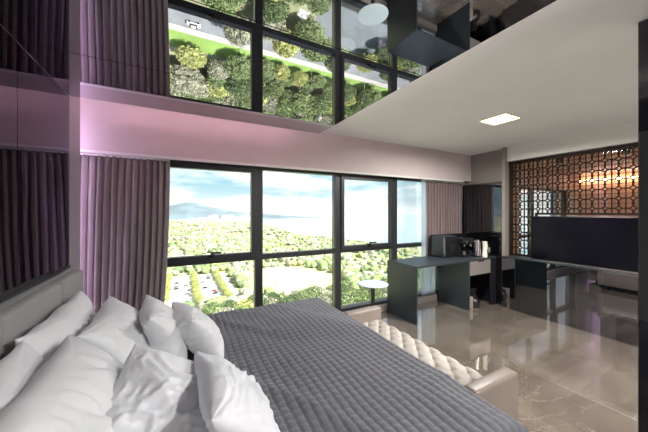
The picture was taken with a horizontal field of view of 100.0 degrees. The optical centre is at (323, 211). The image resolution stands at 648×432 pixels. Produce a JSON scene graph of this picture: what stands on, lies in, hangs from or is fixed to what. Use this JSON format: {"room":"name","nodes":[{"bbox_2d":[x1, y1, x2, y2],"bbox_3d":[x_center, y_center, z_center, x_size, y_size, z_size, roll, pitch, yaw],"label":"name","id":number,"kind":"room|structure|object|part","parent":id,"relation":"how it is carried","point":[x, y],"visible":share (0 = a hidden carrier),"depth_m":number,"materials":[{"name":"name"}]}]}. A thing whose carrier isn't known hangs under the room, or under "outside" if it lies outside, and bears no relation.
{"room":"hotel room","nodes":[
{"label":"hotel room","id":0,"kind":"room"},
{"bbox_2d":[0,24,79,304],"bbox_3d":[-0.746,0.229,-0.474,0.338,2.490,5.860,0,0,-28],"label":"wall","id":1,"kind":"structure","parent":0,"point":[74,102],"depth_m":2.08,"materials":[{"name":"grey paint"}]},
{"bbox_2d":[0,25,70,302],"bbox_3d":[-0.863,-0.213,0.129,0.018,1.224,4.115,0,0,-28],"label":"wall mirror","id":2,"kind":"object","parent":1,"relation":"attached to","point":[34,110],"visible":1,"depth_m":1.44,"materials":[{"name":"black mirror"}]},
{"bbox_3d":[-0.863,0.389,0.129,0.018,0.020,4.115,0,0,-28],"label":"rail","id":3,"kind":"part","parent":2,"relation":"part of","materials":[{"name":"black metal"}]},
{"bbox_2d":[80,98,571,189],"bbox_3d":[1.815,-0.781,4.639,9.650,0.470,0.340,0,0,-28],"label":"wall","id":4,"kind":"structure","parent":0,"point":[104,125],"depth_m":3.04,"materials":[{"name":"beige paint"}]},
{"bbox_2d":[80,153,169,312],"bbox_3d":[-1.955,0.427,2.513,0.930,1.895,0.074,0,0,-28],"label":"curtain","id":5,"kind":"object","parent":4,"relation":"hanging from","point":[125,201],"visible":0.5,"depth_m":2.55,"materials":[{"name":"fabric"}]},
{"bbox_3d":[-1.953,-0.514,2.513,0.920,0.014,0.024,0,0,-28],"label":"rail","id":6,"kind":"part","parent":5,"relation":"part of","materials":[{"name":"white metal"}]},
{"bbox_2d":[80,149,463,307],"bbox_3d":[0.013,0.416,3.608,5.400,1.925,0.216,0,0,-28],"label":"window","id":7,"kind":"structure","parent":4,"relation":"in","point":[214,257],"depth_m":3.09,"materials":[{"name":"black metal"}]},
{"bbox_3d":[-1.239,0.005,2.987,0.969,1.033,0.080,0,0,-28],"label":"sash","id":8,"kind":"part","parent":7,"relation":"part of","materials":[{"name":"black metal"}]},
{"bbox_3d":[-1.184,0.462,2.946,0.130,0.060,0.045,0,0,-28],"label":"handle","id":9,"kind":"part","parent":7,"relation":"part of","materials":[{"name":"black plastic"}]},
{"bbox_2d":[259,167,337,308],"bbox_3d":[-0.308,0.416,3.509,1.090,1.925,0.090,0,0,-28],"label":"window","id":10,"kind":"structure","parent":4,"relation":"in","point":[334,250],"depth_m":3.54,"materials":[{"name":"black metal"}]},
{"bbox_2d":[338,173,394,311],"bbox_3d":[0.640,0.416,3.974,1.020,1.925,0.155,0,0,-28],"label":"window","id":11,"kind":"structure","parent":4,"relation":"in","point":[390,244],"depth_m":3.91,"materials":[{"name":"black metal"}]},
{"bbox_3d":[0.636,0.005,3.981,0.944,1.033,0.080,0,0,-28],"label":"sash","id":12,"kind":"part","parent":11,"relation":"part of","materials":[{"name":"black metal"}]},
{"bbox_2d":[395,177,436,296],"bbox_3d":[1.542,0.416,4.488,1.055,1.925,0.090,0,0,-28],"label":"window","id":13,"kind":"structure","parent":4,"relation":"in","point":[413,244],"depth_m":4.30,"materials":[{"name":"black metal"}]},
{"bbox_2d":[421,180,434,294],"bbox_3d":[1.737,0.421,4.523,0.323,1.885,0.030,0,0,-28],"label":"sheer curtain","id":14,"kind":"object","parent":4,"relation":"hanging from","point":[428,273],"visible":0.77,"depth_m":4.48,"materials":[{"name":"white fabric"}]},
{"bbox_2d":[426,180,462,255],"bbox_3d":[2.083,0.107,4.684,0.925,1.256,0.057,0,0,-28],"label":"curtain","id":15,"kind":"object","parent":4,"relation":"hanging from","point":[444,199],"visible":0.75,"depth_m":4.65,"materials":[{"name":"fabric"}]},
{"bbox_3d":[2.083,-0.514,4.684,0.925,0.014,0.024,0,0,-28],"label":"rail","id":16,"kind":"part","parent":15,"relation":"part of","materials":[{"name":"grey metal"}]},
{"bbox_2d":[323,0,647,154],"bbox_3d":[3.263,-1.141,1.852,10.100,0.250,6.620,0,0,-28],"label":"ceiling","id":17,"kind":"structure","parent":0,"point":[569,67],"depth_m":2.22,"materials":[{"name":"white paint"}]},
{"bbox_2d":[0,0,556,133],"bbox_3d":[0.041,-0.921,0.564,2.000,0.190,4.158,0,0,-28],"label":"mirror","id":18,"kind":"object","parent":17,"relation":"hanging from","point":[300,65],"visible":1,"depth_m":1.37,"materials":[{"name":"black mirror"}]},
{"bbox_2d":[478,113,521,125],"bbox_3d":[1.921,-1.012,2.975,0.294,0.008,0.294,0,0,-28],"label":"recessed light","id":19,"kind":"object","parent":17,"relation":"in","point":[505,117],"visible":1,"depth_m":2.97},
{"bbox_2d":[465,150,518,253],"bbox_3d":[2.836,0.229,4.817,0.280,2.490,0.980,0,0,-28],"label":"wall","id":20,"kind":"structure","parent":0,"point":[486,167],"depth_m":4.58,"materials":[{"name":"grey paint"}]},
{"bbox_2d":[430,233,465,255],"bbox_3d":[2.123,0.544,4.637,0.892,0.340,0.020,0,0,-28],"label":"backsplash","id":21,"kind":"structure","parent":20,"relation":"attached to","point":[455,234],"depth_m":4.58,"materials":[{"name":"black paint"}]},
{"bbox_2d":[462,182,501,304],"bbox_3d":[2.695,0.496,4.642,0.128,1.955,0.708,0,0,-28],"label":"glass panel","id":22,"kind":"object","parent":20,"relation":"attached to","point":[481,203],"visible":0.57,"depth_m":4.52,"materials":[{"name":"black glass"}]},
{"bbox_3d":[2.695,-0.473,4.642,0.128,0.015,0.708,0,0,-28],"label":"trim","id":23,"kind":"part","parent":22,"relation":"part of","materials":[{"name":"black metal"}]},
{"bbox_2d":[502,147,508,255],"bbox_3d":[2.922,0.229,4.334,0.220,2.490,0.044,0,0,-28],"label":"pillar","id":24,"kind":"structure","parent":20,"relation":"attached to","point":[505,165],"depth_m":4.28,"materials":[{"name":"grey paint"}]},
{"bbox_2d":[381,299,637,431],"bbox_3d":[3.263,1.599,1.852,10.100,0.250,6.620,0,0,-28],"label":"floor","id":25,"kind":"structure","parent":0,"point":[570,379],"depth_m":2.72,"materials":[{"name":"tile"}]},
{"bbox_2d":[0,270,82,359],"bbox_3d":[-0.417,0.939,1.363,1.922,1.070,2.200,0,0,-28],"label":"bed","id":26,"kind":"object","parent":25,"relation":"on","point":[23,312],"visible":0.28,"depth_m":1.30,"materials":[{"name":"grey fabric"}]},
{"bbox_2d":[0,283,60,359],"bbox_3d":[-1.399,0.789,1.296,0.060,0.770,0.594,0,0,-28],"label":"headboard","id":27,"kind":"object","parent":26,"relation":"on","point":[23,313],"depth_m":1.22,"materials":[{"name":"grey fabric"}]},
{"bbox_3d":[-1.252,0.914,0.921,0.032,1.020,2.200,0,0,-28],"label":"headboard","id":28,"kind":"part","parent":26,"relation":"part of","materials":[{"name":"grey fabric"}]},
{"bbox_2d":[0,335,123,431],"bbox_3d":[-0.743,0.712,0.820,0.511,0.583,0.829,0,0,-25],"label":"pillow","id":29,"kind":"object","parent":26,"relation":"on","point":[72,391],"visible":0.64,"depth_m":0.82,"materials":[{"name":"white fabric"}]},
{"bbox_2d":[51,270,82,304],"bbox_3d":[-1.633,0.789,1.738,0.060,0.770,0.394,0,0,-28],"label":"headboard","id":30,"kind":"object","parent":26,"relation":"on","point":[71,281],"depth_m":1.70,"materials":[{"name":"grey fabric"}]},
{"bbox_2d":[187,297,529,431],"bbox_3d":[-0.381,1.036,1.575,1.801,0.380,1.982,0,0,-28],"label":"quilt","id":31,"kind":"object","parent":26,"relation":"on","point":[319,368],"visible":0.69,"depth_m":1.43,"materials":[{"name":"grey fabric"}]},
{"bbox_2d":[0,340,45,410],"bbox_3d":[-0.912,0.704,0.761,0.372,0.515,0.734,0,0,-28],"label":"pillow","id":32,"kind":"object","parent":31,"relation":"on","point":[18,367],"visible":0.36,"depth_m":0.89,"materials":[{"name":"white fabric"}]},
{"bbox_2d":[15,290,95,360],"bbox_3d":[-1.261,0.690,1.371,0.335,0.490,0.721,0,0,-28],"label":"pillow","id":33,"kind":"object","parent":31,"relation":"on","point":[75,315],"visible":0.4,"depth_m":1.24,"materials":[{"name":"white fabric"}]},
{"bbox_2d":[77,296,150,363],"bbox_3d":[-1.060,0.711,1.477,0.465,0.526,0.648,0,0,-29],"label":"pillow","id":34,"kind":"object","parent":31,"relation":"on","point":[115,329],"visible":0.41,"depth_m":1.30,"materials":[{"name":"white fabric"}]},
{"bbox_2d":[105,344,208,431],"bbox_3d":[-0.549,0.742,0.967,0.625,0.624,0.496,0,0,-17],"label":"pillow","id":35,"kind":"object","parent":31,"relation":"on","point":[154,390],"visible":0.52,"depth_m":0.93,"materials":[{"name":"white fabric"}]},
{"bbox_2d":[139,295,186,358],"bbox_3d":[-0.934,0.708,1.587,0.338,0.449,0.491,0,0,-35],"label":"pillow","id":36,"kind":"object","parent":31,"relation":"on","point":[157,323],"visible":0.72,"depth_m":1.43,"materials":[{"name":"white fabric"}]},
{"bbox_2d":[172,302,223,358],"bbox_3d":[-0.782,0.731,1.667,0.346,0.409,0.451,0,0,-40],"label":"pillow","id":37,"kind":"object","parent":31,"relation":"on","point":[199,332],"visible":0.83,"depth_m":1.53,"materials":[{"name":"white fabric"}]},
{"bbox_2d":[194,351,279,431],"bbox_3d":[-0.320,0.716,0.993,0.382,0.409,0.449,0,0,-29],"label":"pillow","id":38,"kind":"object","parent":31,"relation":"on","point":[230,399],"visible":1,"depth_m":0.89,"materials":[{"name":"white fabric"}]},
{"bbox_2d":[358,280,387,305],"bbox_3d":[0.645,1.208,3.589,0.400,0.533,0.400,0,0,-28],"label":"side table","id":39,"kind":"object","parent":25,"relation":"on","point":[372,284],"visible":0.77,"depth_m":3.58,"materials":[{"name":"white metal"}]},
{"bbox_3d":[0.645,1.207,3.589,0.036,0.510,0.036,0,0,-28],"label":"stem","id":40,"kind":"part","parent":39,"relation":"part of","materials":[{"name":"black metal"}]},
{"bbox_2d":[341,291,436,312],"bbox_3d":[0.122,1.427,3.776,4.290,0.095,0.280,0,0,-28],"label":"window sill","id":41,"kind":"structure","parent":25,"relation":"on","point":[431,297],"depth_m":4.39,"materials":[{"name":"grey paint"}]},
{"bbox_2d":[344,305,517,419],"bbox_3d":[0.655,1.202,2.064,0.400,0.545,1.305,0,0,-28],"label":"tufted bench","id":42,"kind":"object","parent":25,"relation":"on","point":[499,388],"visible":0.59,"depth_m":1.79,"materials":[{"name":"beige leather"}]},
{"bbox_3d":[0.370,1.161,2.603,0.400,0.465,0.085,0,0,-28],"label":"arm","id":43,"kind":"part","parent":42,"relation":"part of","materials":[{"name":"beige leather"}]},
{"bbox_3d":[0.657,1.097,2.065,0.393,0.115,1.145,0,0,-28],"label":"seat","id":44,"kind":"part","parent":42,"relation":"part of","materials":[{"name":"beige leather"}]},
{"bbox_3d":[0.941,1.161,1.525,0.400,0.465,0.085,0,0,-28],"label":"arm","id":45,"kind":"part","parent":42,"relation":"part of","materials":[{"name":"beige leather"}]},
{"bbox_2d":[387,253,495,324],"bbox_3d":[1.855,1.094,4.201,1.770,0.760,0.571,0,0,-28],"label":"desk","id":46,"kind":"object","parent":25,"relation":"on","point":[455,275],"visible":0.94,"depth_m":4.09,"materials":[{"name":"wood"}]},
{"bbox_3d":[1.081,1.107,3.794,0.022,0.735,0.565,0,0,-28],"label":"panel","id":47,"kind":"part","parent":46,"relation":"part of","materials":[{"name":"wood"}]},
{"bbox_2d":[432,235,457,257],"bbox_3d":[1.947,0.549,4.379,0.340,0.330,0.242,0,0,-28],"label":"microwave oven","id":48,"kind":"object","parent":46,"relation":"on","point":[443,246],"visible":1,"depth_m":4.29,"materials":[{"name":"metal"}]},
{"bbox_3d":[1.996,0.543,4.286,0.332,0.313,0.012,0,0,-28],"label":"door","id":49,"kind":"part","parent":48,"relation":"part of","materials":[{"name":"black glass"}]},
{"bbox_3d":[2.036,1.107,4.300,0.022,0.735,0.565,0,0,-28],"label":"panel","id":50,"kind":"part","parent":46,"relation":"part of","materials":[{"name":"wood"}]},
{"bbox_2d":[457,237,468,257],"bbox_3d":[2.200,0.565,4.372,0.130,0.298,0.212,0,0,-28],"label":"coffee machine","id":51,"kind":"object","parent":46,"relation":"on","point":[462,242],"visible":0.73,"depth_m":4.31,"materials":[{"name":"black plastic"}]},
{"bbox_3d":[2.174,0.558,4.421,0.120,0.256,0.100,0,0,-28],"label":"water tank","id":52,"kind":"part","parent":51,"relation":"part of","materials":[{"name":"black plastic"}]},
{"bbox_2d":[460,237,474,256],"bbox_3d":[2.333,0.565,4.442,0.130,0.298,0.212,0,0,-28],"label":"coffee machine","id":53,"kind":"object","parent":46,"relation":"on","point":[471,240],"visible":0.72,"depth_m":4.38,"materials":[{"name":"black plastic"}]},
{"bbox_3d":[2.307,0.558,4.491,0.120,0.256,0.100,0,0,-28],"label":"water tank","id":54,"kind":"part","parent":53,"relation":"part of","materials":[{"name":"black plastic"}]},
{"bbox_2d":[473,239,481,256],"bbox_3d":[2.464,0.574,4.360,0.151,0.280,0.116,0,0,-28],"label":"electric kettle","id":55,"kind":"object","parent":46,"relation":"on","point":[477,247],"visible":1,"depth_m":4.31,"materials":[{"name":"silver metal"}]},
{"bbox_3d":[2.400,0.850,4.182,0.504,0.208,0.020,0,0,-28],"label":"drawer","id":56,"kind":"part","parent":46,"relation":"part of","materials":[{"name":"grey laminate"}]},
{"bbox_2d":[482,241,487,256],"bbox_3d":[2.555,0.592,4.312,0.101,0.245,0.080,0,0,-28],"label":"milk jug","id":57,"kind":"object","parent":46,"relation":"on","point":[485,245],"visible":0.99,"depth_m":4.28,"materials":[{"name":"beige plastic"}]},
{"bbox_2d":[470,296,472,307],"bbox_3d":[2.182,1.389,4.256,0.120,0.170,0.240,0,0,-28],"label":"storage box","id":58,"kind":"object","parent":25,"relation":"on","point":[471,298],"visible":0.25,"depth_m":4.16,"materials":[{"name":"beige"}]},
{"bbox_2d":[470,285,476,296],"bbox_3d":[2.349,1.339,4.412,0.240,0.270,0.240,0,0,-28],"label":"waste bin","id":59,"kind":"object","parent":25,"relation":"on","point":[473,289],"visible":0.2,"depth_m":4.31,"materials":[{"name":"black plastic"}]},
{"bbox_2d":[472,295,480,306],"bbox_3d":[2.343,1.381,4.251,0.180,0.184,0.180,0,0,-28],"label":"duffel bag","id":60,"kind":"object","parent":25,"relation":"on","point":[476,302],"visible":0.75,"depth_m":4.18,"materials":[{"name":"black fabric"}]},
{"bbox_2d":[507,122,637,161],"bbox_3d":[4.232,-0.906,1.924,0.160,0.220,5.440,0,0,-28],"label":"wall","id":61,"kind":"structure","parent":0,"point":[624,134],"depth_m":3.53,"materials":[{"name":"white paint"}]},
{"bbox_2d":[521,147,637,176],"bbox_3d":[5.870,-0.886,3.147,3.880,0.040,6.070,0,0,-28],"label":"ceiling","id":62,"kind":"structure","parent":0,"point":[608,153],"depth_m":4.96,"materials":[{"name":"brown wood"}]},
{"bbox_2d":[622,148,631,153],"bbox_3d":[4.141,-0.831,3.720,0.090,0.070,0.090,0,0,-28],"label":"recessed light","id":63,"kind":"object","parent":62,"relation":"in","point":[628,149],"visible":0.52,"depth_m":3.69,"materials":[{"name":"black plastic"}]},
{"bbox_2d":[556,171,637,216],"bbox_3d":[7.590,0.229,4.257,0.200,2.490,6.420,0,0,-28],"label":"wall","id":64,"kind":"structure","parent":0,"point":[629,191],"depth_m":6.26,"materials":[{"name":"stone"}]},
{"bbox_2d":[638,19,647,431],"bbox_3d":[2.324,0.230,0.269,0.040,2.488,2.700,0,0,-28],"label":"wall","id":65,"kind":"structure","parent":0,"point":[643,25],"depth_m":1.44,"materials":[{"name":"paint"}]},
{"bbox_3d":[1.689,0.074,1.432,0.006,1.000,0.040,0,0,-28],"label":"handle","id":66,"kind":"part","parent":65,"relation":"part of","materials":[{"name":"black metal"}]},
{"bbox_3d":[4.205,1.081,1.910,0.220,0.785,5.440,0,0,-28],"label":"wall","id":67,"kind":"structure","parent":0,"visible":0},
{"bbox_2d":[502,255,637,346],"bbox_3d":[3.862,1.079,2.294,0.148,0.790,4.440,0,0,-28],"label":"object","id":68,"kind":"object","parent":67,"relation":"attached to","point":[601,302],"visible":1,"depth_m":3.45,"materials":[{"name":"mirror"}]},
{"bbox_2d":[530,216,637,273],"bbox_3d":[3.288,0.371,3.430,0.178,0.625,1.125,0,0,-28],"label":"television","id":69,"kind":"object","parent":68,"relation":"on","point":[609,243],"visible":1,"depth_m":3.33,"materials":[{"name":"black plastic"}]},
{"bbox_3d":[3.213,0.669,3.390,0.008,0.010,1.125,0,0,-28],"label":"trim","id":70,"kind":"part","parent":69,"relation":"part of","materials":[{"name":"silver metal"}]},
{"bbox_2d":[509,143,637,256],"bbox_3d":[3.551,-0.056,3.150,0.045,1.465,2.606,0,0,-28],"label":"lattice screen","id":71,"kind":"object","parent":67,"relation":"on","point":[635,145],"visible":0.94,"depth_m":3.65,"materials":[{"name":"brown metal"}]},
{"label":"verge","id":72,"kind":"object","parent":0,"visible":0},
{"bbox_2d":[222,287,230,292],"bbox_3d":[-72.623,58.631,202.238,6.388,5.791,7.375,0,0,-30],"label":"tree","id":73,"kind":"object","parent":72,"relation":"on","point":[225,289],"visible":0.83,"depth_m":200.80,"materials":[{"name":"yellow plant"}]},
{"bbox_2d":[225,291,233,297],"bbox_3d":[-65.516,58.166,188.218,6.590,6.737,6.966,0,0,-17],"label":"tree","id":74,"kind":"object","parent":72,"relation":"on","point":[229,293],"visible":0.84,"depth_m":186.87,"materials":[{"name":"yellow plant"}]},
{"label":"verge","id":75,"kind":"object","parent":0,"visible":0},
{"bbox_2d":[191,282,200,288],"bbox_3d":[-99.654,57.917,211.575,6.917,7.246,7.416,0,0,9],"label":"tree","id":76,"kind":"object","parent":75,"relation":"on","point":[194,283],"visible":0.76,"depth_m":210.49,"materials":[{"name":"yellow plant"}]},
{"bbox_2d":[191,287,201,293],"bbox_3d":[-93.195,58.312,198.816,7.048,6.440,7.244,0,0,42],"label":"tree","id":77,"kind":"object","parent":75,"relation":"on","point":[196,289],"visible":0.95,"depth_m":197.21,"materials":[{"name":"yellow plant"}]},
{"bbox_2d":[194,294,205,302],"bbox_3d":[-82.057,57.922,179.461,7.108,7.235,7.038,0,0,-9],"label":"tree","id":78,"kind":"object","parent":75,"relation":"on","point":[198,298],"visible":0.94,"depth_m":178.14,"materials":[{"name":"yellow plant"}]},
{"bbox_3d":[4.435,1.249,6.048,3.700,0.450,0.300,0,0,-28],"label":"wall","id":79,"kind":"structure","parent":0,"visible":0},
{"bbox_2d":[521,187,532,254],"bbox_3d":[4.204,0.239,5.898,1.050,1.570,0.090,0,0,-28],"label":"window","id":80,"kind":"structure","parent":79,"relation":"in","point":[522,188],"depth_m":6.11,"materials":[{"name":"black metal"}]},
{"bbox_2d":[534,188,555,215],"bbox_3d":[5.132,0.239,6.389,1.050,1.570,0.090,0,0,-28],"label":"window","id":81,"kind":"structure","parent":79,"relation":"in","point":[550,190],"depth_m":6.59,"materials":[{"name":"black metal"}]},
{"bbox_2d":[557,190,565,215],"bbox_3d":[5.830,0.239,6.759,0.530,1.570,0.090,0,0,-28],"label":"window","id":82,"kind":"structure","parent":79,"relation":"in","point":[560,190],"depth_m":6.83,"materials":[{"name":"black metal"}]},
{"label":"outside","id":83,"kind":"structure","parent":0,"visible":0},
{"bbox_2d":[168,272,237,305],"bbox_3d":[-106.169,61.424,217.615,64.000,0.001,100.000,0,0,-28],"label":"ground","id":84,"kind":"structure","parent":83,"point":[181,297],"depth_m":215.56,"materials":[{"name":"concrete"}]},
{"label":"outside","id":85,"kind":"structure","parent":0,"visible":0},
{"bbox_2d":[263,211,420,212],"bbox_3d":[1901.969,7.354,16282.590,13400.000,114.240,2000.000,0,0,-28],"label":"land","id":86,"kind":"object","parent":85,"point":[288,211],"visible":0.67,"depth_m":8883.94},
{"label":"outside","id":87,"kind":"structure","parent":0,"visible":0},
{"bbox_2d":[169,219,358,294],"bbox_3d":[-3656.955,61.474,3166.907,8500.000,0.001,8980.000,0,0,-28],"label":"ground","id":88,"kind":"structure","parent":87,"point":[282,264],"depth_m":306.82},
{"bbox_2d":[200,302,222,314],"bbox_3d":[-59.526,54.736,144.821,13.807,13.723,13.850,0,0,7],"label":"tree","id":89,"kind":"object","parent":88,"relation":"on","point":[210,308],"visible":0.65,"depth_m":142.67,"materials":[{"name":"green plant"}]},
{"bbox_2d":[215,307,234,312],"bbox_3d":[-48.765,54.712,136.524,16.158,13.774,14.361,0,0,35],"label":"tree","id":90,"kind":"object","parent":88,"relation":"on","point":[223,309],"visible":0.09,"depth_m":135.95,"materials":[{"name":"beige plant"}]},
{"bbox_2d":[221,299,237,308],"bbox_3d":[-55.163,56.448,159.180,12.489,10.239,13.233,0,0,-23],"label":"tree","id":91,"kind":"object","parent":88,"relation":"on","point":[230,303],"visible":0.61,"depth_m":157.56,"materials":[{"name":"green plant"}]},
{"bbox_2d":[230,216,236,220],"bbox_3d":[-526.267,44.009,1583.714,40.181,35.929,23.632,0,0,-17],"label":"apartment building","id":92,"kind":"structure","parent":88,"relation":"on","point":[233,218],"depth_m":1572.33,"materials":[{"name":"white concrete"}]},
{"bbox_2d":[234,306,247,309],"bbox_3d":[-42.609,54.759,138.546,13.223,13.678,14.408,0,0,-36],"label":"tree","id":93,"kind":"object","parent":88,"relation":"on","point":[237,307],"visible":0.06,"depth_m":138.23,"materials":[{"name":"green plant"}]},
{"bbox_2d":[235,299,252,307],"bbox_3d":[-43.647,55.089,152.161,13.918,13.007,14.839,0,0,-39],"label":"tree","id":94,"kind":"object","parent":88,"relation":"on","point":[247,302],"visible":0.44,"depth_m":150.01,"materials":[{"name":"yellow plant"}]},
{"bbox_2d":[247,294,266,302],"bbox_3d":[-39.717,54.629,158.252,13.856,13.944,15.161,0,0,-27],"label":"tree","id":95,"kind":"object","parent":88,"relation":"on","point":[251,296],"visible":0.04,"depth_m":157.98,"materials":[{"name":"green plant"}]},
{"bbox_2d":[267,298,277,303],"bbox_3d":[-31.690,56.306,161.221,12.142,10.528,13.124,0,0,-31],"label":"tree","id":96,"kind":"object","parent":88,"relation":"on","point":[271,300],"visible":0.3,"depth_m":160.33,"materials":[{"name":"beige plant"}]},
{"bbox_2d":[265,292,282,299],"bbox_3d":[-31.915,55.808,170.362,14.682,11.541,13.112,0,0,38],"label":"tree","id":97,"kind":"object","parent":88,"relation":"on","point":[273,295],"visible":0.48,"depth_m":168.70,"materials":[{"name":"green plant"}]},
{"bbox_2d":[277,297,293,302],"bbox_3d":[-22.445,55.616,159.222,11.876,11.932,11.739,0,0,-5],"label":"tree","id":98,"kind":"object","parent":88,"relation":"on","point":[284,299],"visible":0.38,"depth_m":158.17,"materials":[{"name":"green plant"}]},
{"bbox_2d":[164,220,421,308],"bbox_3d":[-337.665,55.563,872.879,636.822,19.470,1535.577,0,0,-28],"label":"woodland","id":99,"kind":"object","parent":88,"relation":"on","point":[245,292],"visible":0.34,"depth_m":396.58,"materials":[{"name":"green plant"}]},
{"bbox_2d":[289,294,300,300],"bbox_3d":[-17.656,55.646,164.555,13.603,11.872,14.219,0,0,-17],"label":"tree","id":100,"kind":"object","parent":88,"relation":"on","point":[294,297],"visible":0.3,"depth_m":162.87,"materials":[{"name":"green plant"}]},
{"bbox_2d":[290,290,299,294],"bbox_3d":[-18.283,56.456,179.312,10.596,10.222,10.891,0,0,-21],"label":"tree","id":101,"kind":"object","parent":88,"relation":"on","point":[294,291],"visible":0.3,"depth_m":178.16,"materials":[{"name":"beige plant"}]},
{"bbox_2d":[297,292,316,299],"bbox_3d":[-9.743,54.670,163.214,15.937,13.858,14.890,0,0,20],"label":"tree","id":102,"kind":"object","parent":88,"relation":"on","point":[305,295],"visible":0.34,"depth_m":161.63,"materials":[{"name":"green plant"}]},
{"bbox_2d":[300,287,322,296],"bbox_3d":[-7.775,54.323,169.872,16.340,14.564,15.238,0,0,22],"label":"tree","id":103,"kind":"object","parent":88,"relation":"on","point":[313,290],"visible":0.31,"depth_m":168.33,"materials":[{"name":"green plant"}]},
{"bbox_2d":[315,287,329,295],"bbox_3d":[-3.177,55.247,177.765,14.785,12.683,16.049,0,0,6],"label":"tree","id":104,"kind":"object","parent":88,"relation":"on","point":[324,291],"visible":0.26,"depth_m":176.65,"materials":[{"name":"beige plant"}]},
{"bbox_2d":[318,295,331,303],"bbox_3d":[-0.354,55.290,159.657,12.085,12.597,13.405,0,0,11],"label":"tree","id":105,"kind":"object","parent":88,"relation":"on","point":[327,299],"visible":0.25,"depth_m":158.67,"materials":[{"name":"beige plant"}]},
{"bbox_2d":[341,283,350,292],"bbox_3d":[12.468,55.476,188.024,13.664,12.217,13.759,0,0,-22],"label":"tree","id":106,"kind":"object","parent":88,"relation":"on","point":[343,286],"visible":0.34,"depth_m":186.14,"materials":[{"name":"green plant"}]},
{"bbox_2d":[341,280,353,288],"bbox_3d":[14.799,55.346,196.962,13.952,12.481,14.428,0,0,12],"label":"tree","id":107,"kind":"object","parent":88,"relation":"on","point":[342,281],"visible":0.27,"depth_m":195.51,"materials":[{"name":"green plant"}]},
{"bbox_2d":[341,298,355,305],"bbox_3d":[14.169,54.879,151.765,15.164,13.433,16.090,0,0,-5],"label":"tree","id":108,"kind":"object","parent":88,"relation":"on","point":[345,301],"visible":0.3,"depth_m":150.52,"materials":[{"name":"green plant"}]},
{"bbox_2d":[347,293,359,298],"bbox_3d":[18.120,55.419,165.327,14.952,12.333,15.822,0,0,-4],"label":"tree","id":109,"kind":"object","parent":88,"relation":"on","point":[352,295],"visible":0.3,"depth_m":164.19,"materials":[{"name":"green plant"}]},
{"bbox_2d":[350,290,365,296],"bbox_3d":[21.482,55.940,175.223,12.570,11.273,12.525,0,0,-19],"label":"tree","id":110,"kind":"object","parent":88,"relation":"on","point":[355,291],"visible":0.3,"depth_m":174.31,"materials":[{"name":"green plant"}]},
{"bbox_2d":[353,296,368,302],"bbox_3d":[21.139,54.342,151.621,14.896,14.528,14.992,0,0,-10],"label":"tree","id":111,"kind":"object","parent":88,"relation":"on","point":[360,299],"visible":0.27,"depth_m":150.38,"materials":[{"name":"green plant"}]},
{"bbox_2d":[359,287,368,293],"bbox_3d":[27.660,57.283,190.995,8.457,8.536,9.449,0,0,-36],"label":"tree","id":112,"kind":"object","parent":88,"relation":"on","point":[363,289],"visible":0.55,"depth_m":189.72,"materials":[{"name":"green plant"}]},
{"bbox_2d":[367,291,385,299],"bbox_3d":[32.207,54.552,163.064,14.440,14.098,14.538,0,0,-11],"label":"tree","id":113,"kind":"object","parent":88,"relation":"on","point":[378,294],"visible":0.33,"depth_m":161.72,"materials":[{"name":"green plant"}]},
{"bbox_2d":[418,268,421,277],"bbox_3d":[79.592,54.356,229.345,14.408,14.500,14.868,0,0,21],"label":"tree","id":114,"kind":"object","parent":88,"relation":"on","point":[419,269],"visible":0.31,"depth_m":224.97,"materials":[{"name":"green plant"}]},
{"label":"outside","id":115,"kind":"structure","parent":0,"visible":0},
{"bbox_2d":[169,202,321,219],"bbox_3d":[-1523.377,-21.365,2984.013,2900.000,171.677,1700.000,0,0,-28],"label":"mountain","id":116,"kind":"structure","parent":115,"point":[188,210],"depth_m":2593.59},
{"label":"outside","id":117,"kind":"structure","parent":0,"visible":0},
{"bbox_2d":[244,212,549,254],"bbox_3d":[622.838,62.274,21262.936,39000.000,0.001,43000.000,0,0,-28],"label":"lake","id":118,"kind":"structure","parent":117,"point":[367,227],"depth_m":1254.79,"materials":[{"name":"liquid"}]},
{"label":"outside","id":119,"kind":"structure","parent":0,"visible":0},
{"bbox_2d":[250,267,331,293],"bbox_3d":[-29.021,61.424,247.147,88.000,0.001,120.000,0,0,-28],"label":"field","id":120,"kind":"structure","parent":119,"point":[289,279],"depth_m":251.22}
]}

